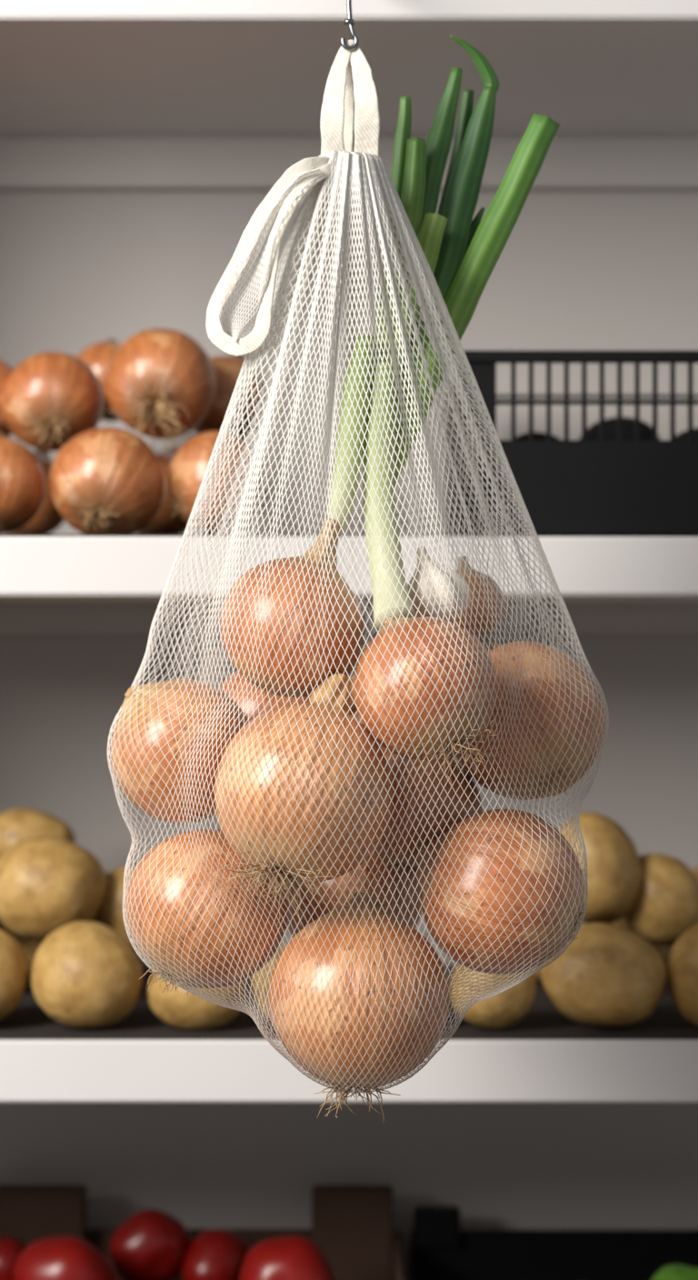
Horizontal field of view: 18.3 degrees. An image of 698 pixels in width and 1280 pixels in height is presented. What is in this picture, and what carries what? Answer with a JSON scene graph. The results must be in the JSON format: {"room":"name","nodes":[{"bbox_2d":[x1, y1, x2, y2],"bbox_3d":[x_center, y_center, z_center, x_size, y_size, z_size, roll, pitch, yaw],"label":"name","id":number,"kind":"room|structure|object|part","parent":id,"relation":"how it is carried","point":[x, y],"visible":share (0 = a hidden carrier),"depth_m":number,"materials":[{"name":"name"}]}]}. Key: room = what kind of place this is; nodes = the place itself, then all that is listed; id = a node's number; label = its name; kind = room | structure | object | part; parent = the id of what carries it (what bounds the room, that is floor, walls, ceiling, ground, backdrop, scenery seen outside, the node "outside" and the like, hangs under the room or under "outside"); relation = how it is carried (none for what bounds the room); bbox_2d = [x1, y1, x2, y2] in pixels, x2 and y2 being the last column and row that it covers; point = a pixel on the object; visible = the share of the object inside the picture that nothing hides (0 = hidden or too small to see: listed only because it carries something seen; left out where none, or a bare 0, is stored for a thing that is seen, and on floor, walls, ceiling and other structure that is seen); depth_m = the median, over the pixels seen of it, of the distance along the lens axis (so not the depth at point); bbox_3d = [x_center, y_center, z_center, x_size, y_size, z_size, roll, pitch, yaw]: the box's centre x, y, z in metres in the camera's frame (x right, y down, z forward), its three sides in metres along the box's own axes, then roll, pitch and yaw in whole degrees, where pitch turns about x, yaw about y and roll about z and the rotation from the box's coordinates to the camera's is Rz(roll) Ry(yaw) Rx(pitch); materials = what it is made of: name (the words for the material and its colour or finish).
{"room":"grocery store","nodes":[
{"label":"grocery store","id":0,"kind":"room"},
{"bbox_3d":[0.000,1.275,0.210,4.400,0.050,2.820,0,0,0],"label":"floor","id":1,"kind":"structure","parent":0,"visible":0},
{"bbox_2d":[0,0,697,1279],"bbox_3d":[0.175,0.200,1.377,1.190,2.100,0.313,0,0,0],"label":"shelving unit","id":2,"kind":"object","parent":1,"relation":"on","point":[141,141],"visible":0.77,"depth_m":1.52,"materials":[{"name":"white paint"}]},
{"bbox_2d":[0,359,13,437],"bbox_3d":[-0.229,-0.148,1.340,0.058,0.065,0.058,0,0,8],"label":"onion","id":3,"kind":"object","parent":2,"relation":"on","point":[5,369],"visible":0.3,"depth_m":1.32,"materials":[{"name":"brown food"}]},
{"bbox_2d":[0,929,28,1020],"bbox_3d":[-0.217,0.196,1.257,0.060,0.059,0.062,0,0,0],"label":"potato","id":4,"kind":"object","parent":2,"relation":"on","point":[14,965],"visible":1,"depth_m":1.24,"materials":[{"name":"food"}]},
{"bbox_2d":[0,430,45,533],"bbox_3d":[-0.211,-0.092,1.285,0.060,0.064,0.060,0,0,-17],"label":"onion","id":5,"kind":"object","parent":2,"relation":"on","point":[22,477],"visible":1,"depth_m":1.27,"materials":[{"name":"brown food"}]},
{"bbox_2d":[1,926,43,984],"bbox_3d":[-0.210,0.195,1.381,0.059,0.052,0.056,0,0,0],"label":"potato","id":6,"kind":"object","parent":2,"relation":"on","point":[30,946],"visible":0.12,"depth_m":1.36,"materials":[{"name":"brown food"}]},
{"bbox_2d":[1,449,65,534],"bbox_3d":[-0.208,-0.093,1.400,0.058,0.063,0.058,0,0,23],"label":"onion","id":7,"kind":"object","parent":2,"relation":"on","point":[48,518],"visible":0.39,"depth_m":1.38,"materials":[{"name":"brown food"}]},
{"bbox_2d":[0,807,75,856],"bbox_3d":[-0.208,0.130,1.400,0.061,0.043,0.049,0,0,0],"label":"potato","id":8,"kind":"object","parent":2,"relation":"on","point":[16,825],"visible":0.52,"depth_m":1.38,"materials":[{"name":"beige food"}]},
{"bbox_2d":[0,350,103,451],"bbox_3d":[-0.182,-0.145,1.325,0.061,0.062,0.062,0,0,42],"label":"onion","id":9,"kind":"object","parent":2,"relation":"on","point":[50,398],"visible":0.96,"depth_m":1.30,"materials":[{"name":"brown food"}]},
{"bbox_2d":[0,836,106,940],"bbox_3d":[-0.184,0.151,1.310,0.068,0.064,0.067,0,0,31],"label":"potato","id":10,"kind":"object","parent":2,"relation":"on","point":[48,884],"visible":0.89,"depth_m":1.29,"materials":[{"name":"beige food"}]},
{"bbox_2d":[30,920,142,1029],"bbox_3d":[-0.152,0.194,1.252,0.064,0.062,0.062,0,0,43],"label":"potato","id":11,"kind":"object","parent":2,"relation":"on","point":[85,975],"visible":1,"depth_m":1.23,"materials":[{"name":"food"}]},
{"bbox_2d":[76,338,121,424],"bbox_3d":[-0.158,-0.170,1.420,0.055,0.059,0.055,0,0,23],"label":"onion","id":12,"kind":"object","parent":2,"relation":"on","point":[98,355],"visible":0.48,"depth_m":1.40,"materials":[{"name":"brown food"}]},
{"bbox_2d":[50,427,164,534],"bbox_3d":[-0.143,-0.092,1.280,0.067,0.066,0.065,0,0,23],"label":"onion","id":13,"kind":"object","parent":2,"relation":"on","point":[105,480],"visible":0.98,"depth_m":1.26,"materials":[{"name":"brown food"}]},
{"bbox_2d":[105,328,217,459],"bbox_3d":[-0.117,-0.147,1.304,0.066,0.082,0.079,0,0,28],"label":"onion","id":14,"kind":"object","parent":13,"relation":"on","point":[161,383],"visible":1,"depth_m":1.29,"materials":[{"name":"brown food"}]},
{"bbox_2d":[92,866,138,949],"bbox_3d":[-0.133,0.166,1.341,0.058,0.053,0.053,0,0,-18],"label":"potato","id":15,"kind":"object","parent":2,"relation":"on","point":[110,913],"visible":0.17,"depth_m":1.32,"materials":[{"name":"food"}]},
{"bbox_2d":[135,951,146,968],"bbox_3d":[-0.159,0.202,1.431,0.056,0.049,0.054,0,0,0],"label":"potato","id":16,"kind":"object","parent":2,"relation":"on","point":[143,964],"visible":0.02,"depth_m":1.42,"materials":[{"name":"brown food"}]},
{"bbox_2d":[135,448,187,534],"bbox_3d":[-0.122,-0.092,1.390,0.058,0.063,0.058,0,0,21],"label":"onion","id":17,"kind":"object","parent":2,"relation":"on","point":[161,524],"visible":0.27,"depth_m":1.37,"materials":[{"name":"brown food"}]},
{"bbox_2d":[147,973,245,1030],"bbox_3d":[-0.088,0.204,1.252,0.057,0.045,0.051,0,0,0],"label":"potato","id":18,"kind":"object","parent":2,"relation":"on","point":[183,1010],"visible":0.47,"depth_m":1.23,"materials":[{"name":"beige food"}]},
{"bbox_2d":[0,1184,405,1279],"bbox_3d":[-0.115,0.436,1.395,0.302,0.127,0.182,0,0,0],"label":"wooden crate","id":19,"kind":"object","parent":2,"relation":"on","point":[353,1225],"visible":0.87,"depth_m":1.46,"materials":[{"name":"brown wood"}]},
{"bbox_2d":[0,1236,27,1279],"bbox_3d":[-0.228,0.415,1.420,0.050,0.048,0.046,0,0,25],"label":"tomato","id":20,"kind":"object","parent":19,"relation":"in","point":[11,1248],"visible":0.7,"depth_m":1.40,"materials":[{"name":"red food"}]},
{"bbox_3d":[-0.220,0.436,1.470,0.081,0.127,0.020,0,0,0],"label":"post","id":21,"kind":"part","parent":19,"relation":"part of","materials":[{"name":"brown wood"}]},
{"bbox_2d":[12,1235,116,1279],"bbox_3d":[-0.179,0.405,1.360,0.065,0.062,0.059,0,0,27],"label":"tomato","id":22,"kind":"object","parent":19,"relation":"in","point":[56,1257],"visible":1,"depth_m":1.34,"materials":[{"name":"red food"}]},
{"bbox_2d":[110,1208,189,1279],"bbox_3d":[-0.131,0.399,1.419,0.048,0.052,0.050,0,0,27],"label":"tomato","id":23,"kind":"object","parent":19,"relation":"in","point":[150,1244],"visible":1,"depth_m":1.40,"materials":[{"name":"red food"}]},
{"bbox_2d":[181,1228,250,1279],"bbox_3d":[-0.088,0.413,1.420,0.044,0.053,0.052,-2,-1,33],"label":"tomato","id":24,"kind":"object","parent":19,"relation":"in","point":[215,1254],"visible":0.76,"depth_m":1.40,"materials":[{"name":"red food"}]},
{"bbox_2d":[239,1235,335,1279],"bbox_3d":[-0.039,0.403,1.349,0.060,0.061,0.053,0,0,28],"label":"tomato","id":25,"kind":"object","parent":19,"relation":"in","point":[287,1257],"visible":1,"depth_m":1.34,"materials":[{"name":"red food"}]},
{"bbox_3d":[0.002,0.436,1.470,0.055,0.127,0.020,0,0,0],"label":"post","id":26,"kind":"part","parent":19,"relation":"part of","materials":[{"name":"brown wood"}]},
{"bbox_2d":[166,430,271,534],"bbox_3d":[-0.078,-0.093,1.285,0.061,0.062,0.061,0,0,23],"label":"onion","id":27,"kind":"object","parent":2,"relation":"on","point":[187,467],"visible":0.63,"depth_m":1.26,"materials":[{"name":"brown food"}]},
{"bbox_2d":[193,354,266,439],"bbox_3d":[-0.078,-0.150,1.360,0.057,0.063,0.056,0,0,24],"label":"onion","id":28,"kind":"object","parent":2,"relation":"on","point":[227,368],"visible":0.26,"depth_m":1.34,"materials":[{"name":"brown food"}]},
{"bbox_2d":[251,943,286,1019],"bbox_3d":[-0.028,0.200,1.255,0.056,0.049,0.055,0,0,0],"label":"potato","id":29,"kind":"object","parent":2,"relation":"on","point":[255,977],"visible":0.06,"depth_m":1.24,"materials":[{"name":"food"}]},
{"bbox_2d":[340,0,359,50],"bbox_3d":[0.000,-0.329,1.103,0.030,0.114,0.235,0,0,0],"label":"hook","id":30,"kind":"object","parent":2,"relation":"attached to","point":[349,22],"visible":1,"depth_m":1.00,"materials":[{"name":"metal"}]},
{"bbox_2d":[107,40,608,1092],"bbox_3d":[0.001,-0.039,0.996,0.218,0.477,0.188,0,0,41],"label":"bag","id":31,"kind":"object","parent":30,"relation":"hanging from","point":[350,172],"visible":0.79,"depth_m":0.97,"materials":[{"name":"white fabric"}]},
{"bbox_2d":[110,679,249,823],"bbox_3d":[-0.077,0.051,1.000,0.067,0.067,0.067,0,0,21],"label":"onion","id":32,"kind":"object","parent":31,"relation":"in","point":[165,749],"visible":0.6,"depth_m":0.97,"materials":[{"name":"orange food"}]},
{"bbox_2d":[125,829,288,993],"bbox_3d":[-0.064,0.124,0.985,0.074,0.075,0.074,0,0,25],"label":"onion","id":33,"kind":"object","parent":31,"relation":"in","point":[189,885],"visible":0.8,"depth_m":0.96,"materials":[{"name":"orange food"}]},
{"bbox_2d":[220,670,310,721],"bbox_3d":[-0.038,0.044,1.065,0.066,0.072,0.066,0,0,-4],"label":"onion","id":34,"kind":"object","parent":31,"relation":"in","point":[293,700],"visible":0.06,"depth_m":1.04,"materials":[{"name":"orange food"}]},
{"bbox_3d":[-0.031,-0.175,0.987,0.068,0.092,0.018,0,0,-10],"label":"handle","id":35,"kind":"part","parent":31,"relation":"part of","materials":[{"name":"fabric"}]},
{"bbox_2d":[220,517,364,704],"bbox_3d":[-0.025,-0.013,0.985,0.066,0.085,0.066,0,0,22],"label":"onion","id":36,"kind":"object","parent":31,"relation":"in","point":[345,643],"visible":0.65,"depth_m":0.96,"materials":[{"name":"orange food"}]},
{"bbox_2d":[209,673,393,929],"bbox_3d":[-0.021,0.070,0.943,0.079,0.110,0.084,0,0,3],"label":"onion","id":37,"kind":"object","parent":31,"relation":"in","point":[336,737],"visible":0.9,"depth_m":0.92,"materials":[{"name":"orange food"}]},
{"bbox_2d":[282,854,422,938],"bbox_3d":[0.001,0.123,1.046,0.070,0.075,0.070,0,0,12],"label":"onion","id":38,"kind":"object","parent":31,"relation":"in","point":[363,877],"visible":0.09,"depth_m":1.02,"materials":[{"name":"orange food"}]},
{"bbox_2d":[268,892,449,1120],"bbox_3d":[0.004,0.162,0.955,0.079,0.100,0.079,0,0,-41],"label":"onion","id":39,"kind":"object","parent":31,"relation":"in","point":[355,956],"visible":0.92,"depth_m":0.93,"materials":[{"name":"orange food"}]},
{"bbox_2d":[350,674,391,755],"bbox_3d":[0.020,0.045,1.060,0.064,0.070,0.064,0,0,27],"label":"onion","id":40,"kind":"object","parent":31,"relation":"in","point":[356,715],"visible":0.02,"depth_m":1.03,"materials":[{"name":"orange food"}]},
{"bbox_2d":[372,752,482,886],"bbox_3d":[0.032,0.081,1.008,0.060,0.066,0.060,0,0,-35],"label":"onion","id":41,"kind":"object","parent":31,"relation":"in","point":[460,778],"visible":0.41,"depth_m":0.98,"materials":[{"name":"orange food"}]},
{"bbox_2d":[353,614,509,785],"bbox_3d":[0.036,0.026,0.943,0.068,0.074,0.062,0,0,29],"label":"onion","id":42,"kind":"object","parent":31,"relation":"in","point":[422,649],"visible":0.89,"depth_m":0.92,"materials":[{"name":"orange food"}]},
{"bbox_2d":[407,546,470,621],"bbox_3d":[0.040,-0.025,1.000,0.031,0.038,0.031,0,0,28],"label":"garlic bulb","id":43,"kind":"object","parent":31,"relation":"in","point":[418,576],"visible":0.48,"depth_m":0.99,"materials":[{"name":"white food"}]},
{"bbox_2d":[327,35,559,629],"bbox_3d":[0.041,-0.146,1.016,0.111,0.286,0.057,0,0,-43],"label":"leeks","id":44,"kind":"object","parent":31,"relation":"in","point":[462,253],"visible":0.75,"depth_m":1.02,"materials":[{"name":"green plant"}]},
{"bbox_2d":[452,555,505,640],"bbox_3d":[0.059,-0.019,1.050,0.034,0.044,0.034,0,0,28],"label":"onion","id":45,"kind":"object","parent":31,"relation":"in","point":[466,578],"visible":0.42,"depth_m":1.04,"materials":[{"name":"brown food"}]},
{"bbox_2d":[415,809,590,974],"bbox_3d":[0.068,0.112,0.965,0.072,0.073,0.073,0,0,-44],"label":"onion","id":46,"kind":"object","parent":31,"relation":"in","point":[526,843],"visible":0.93,"depth_m":0.94,"materials":[{"name":"orange food"}]},
{"bbox_2d":[455,640,605,799],"bbox_3d":[0.082,0.037,1.000,0.073,0.073,0.073,0,0,28],"label":"onion","id":47,"kind":"object","parent":31,"relation":"in","point":[546,723],"visible":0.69,"depth_m":0.97,"materials":[{"name":"orange food"}]},
{"bbox_2d":[450,963,536,1029],"bbox_3d":[0.082,0.201,1.250,0.050,0.050,0.048,0,0,-14],"label":"potato","id":48,"kind":"object","parent":2,"relation":"on","point":[504,1010],"visible":0.55,"depth_m":1.23,"materials":[{"name":"beige food"}]},
{"bbox_2d":[530,965,541,982],"bbox_3d":[0.130,0.201,1.419,0.054,0.048,0.051,0,0,0],"label":"potato","id":49,"kind":"object","parent":2,"relation":"on","point":[536,975],"visible":0.02,"depth_m":1.40,"materials":[{"name":"brown food"}]},
{"bbox_2d":[410,1206,697,1279],"bbox_3d":[0.221,0.439,1.375,0.358,0.122,0.210,0,0,0],"label":"crate","id":50,"kind":"object","parent":2,"relation":"on","point":[439,1248],"visible":1,"depth_m":1.48,"materials":[{"name":"plastic"}]},
{"bbox_2d":[651,1263,697,1279],"bbox_3d":[0.206,0.411,1.332,0.053,0.050,0.051,0,0,41],"label":"pepper","id":51,"kind":"object","parent":50,"relation":"in","point":[676,1271],"visible":1,"depth_m":1.33,"materials":[{"name":"green food"}]},
{"bbox_2d":[446,350,697,536],"bbox_3d":[0.246,-0.113,1.357,0.366,0.108,0.229,0,0,0],"label":"plastic crate","id":52,"kind":"object","parent":2,"relation":"on","point":[584,487],"visible":0.81,"depth_m":1.25,"materials":[{"name":"black plastic"}]},
{"bbox_2d":[516,431,560,439],"bbox_3d":[0.115,-0.105,1.330,0.047,0.045,0.051,0,0,12],"label":"avocado","id":53,"kind":"object","parent":52,"relation":"in","point":[537,435],"visible":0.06,"depth_m":1.32,"materials":[{"name":"black food"}]},
{"bbox_3d":[0.246,-0.087,1.246,0.360,0.056,0.003,0,0,0],"label":"panel","id":54,"kind":"part","parent":52,"relation":"part of","materials":[{"name":"black plastic"}]},
{"bbox_2d":[579,417,659,439],"bbox_3d":[0.167,-0.114,1.331,0.055,0.046,0.050,0,0,0],"label":"avocado","id":55,"kind":"object","parent":52,"relation":"in","point":[627,423],"visible":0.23,"depth_m":1.31,"materials":[{"name":"black food"}]},
{"bbox_2d":[675,427,697,439],"bbox_3d":[0.217,-0.108,1.340,0.051,0.047,0.052,0,0,21],"label":"avocado","id":56,"kind":"object","parent":52,"relation":"in","point":[684,435],"visible":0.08,"depth_m":1.33,"materials":[{"name":"black food"}]},
{"bbox_2d":[558,811,642,924],"bbox_3d":[0.150,0.140,1.319,0.054,0.070,0.062,0,0,-21],"label":"potato","id":57,"kind":"object","parent":2,"relation":"on","point":[615,873],"visible":0.59,"depth_m":1.30,"materials":[{"name":"beige food"}]},
{"bbox_2d":[540,922,666,1027],"bbox_3d":[0.147,0.194,1.253,0.070,0.060,0.067,0,0,25],"label":"potato","id":58,"kind":"object","parent":2,"relation":"on","point":[608,975],"visible":0.89,"depth_m":1.23,"materials":[{"name":"food"}]},
{"bbox_2d":[610,918,673,977],"bbox_3d":[0.185,0.198,1.401,0.055,0.054,0.054,0,0,0],"label":"potato","id":59,"kind":"object","parent":2,"relation":"on","point":[664,951],"visible":0.05,"depth_m":1.38,"materials":[{"name":"brown food"}]},
{"bbox_2d":[623,853,697,946],"bbox_3d":[0.193,0.160,1.329,0.055,0.057,0.054,0,0,30],"label":"potato","id":60,"kind":"object","parent":2,"relation":"on","point":[665,907],"visible":0.74,"depth_m":1.31,"materials":[{"name":"food"}]},
{"bbox_2d":[667,922,697,1026],"bbox_3d":[0.215,0.192,1.252,0.061,0.065,0.064,0,0,0],"label":"potato","id":61,"kind":"object","parent":2,"relation":"on","point":[683,963],"visible":1,"depth_m":1.24,"materials":[{"name":"food"}]},
{"bbox_2d":[691,865,697,879],"bbox_3d":[0.238,0.162,1.380,0.052,0.046,0.053,0,0,0],"label":"potato","id":62,"kind":"object","parent":2,"relation":"on","point":[695,871],"visible":0.1,"depth_m":1.38,"materials":[{"name":"beige food"}]}
]}

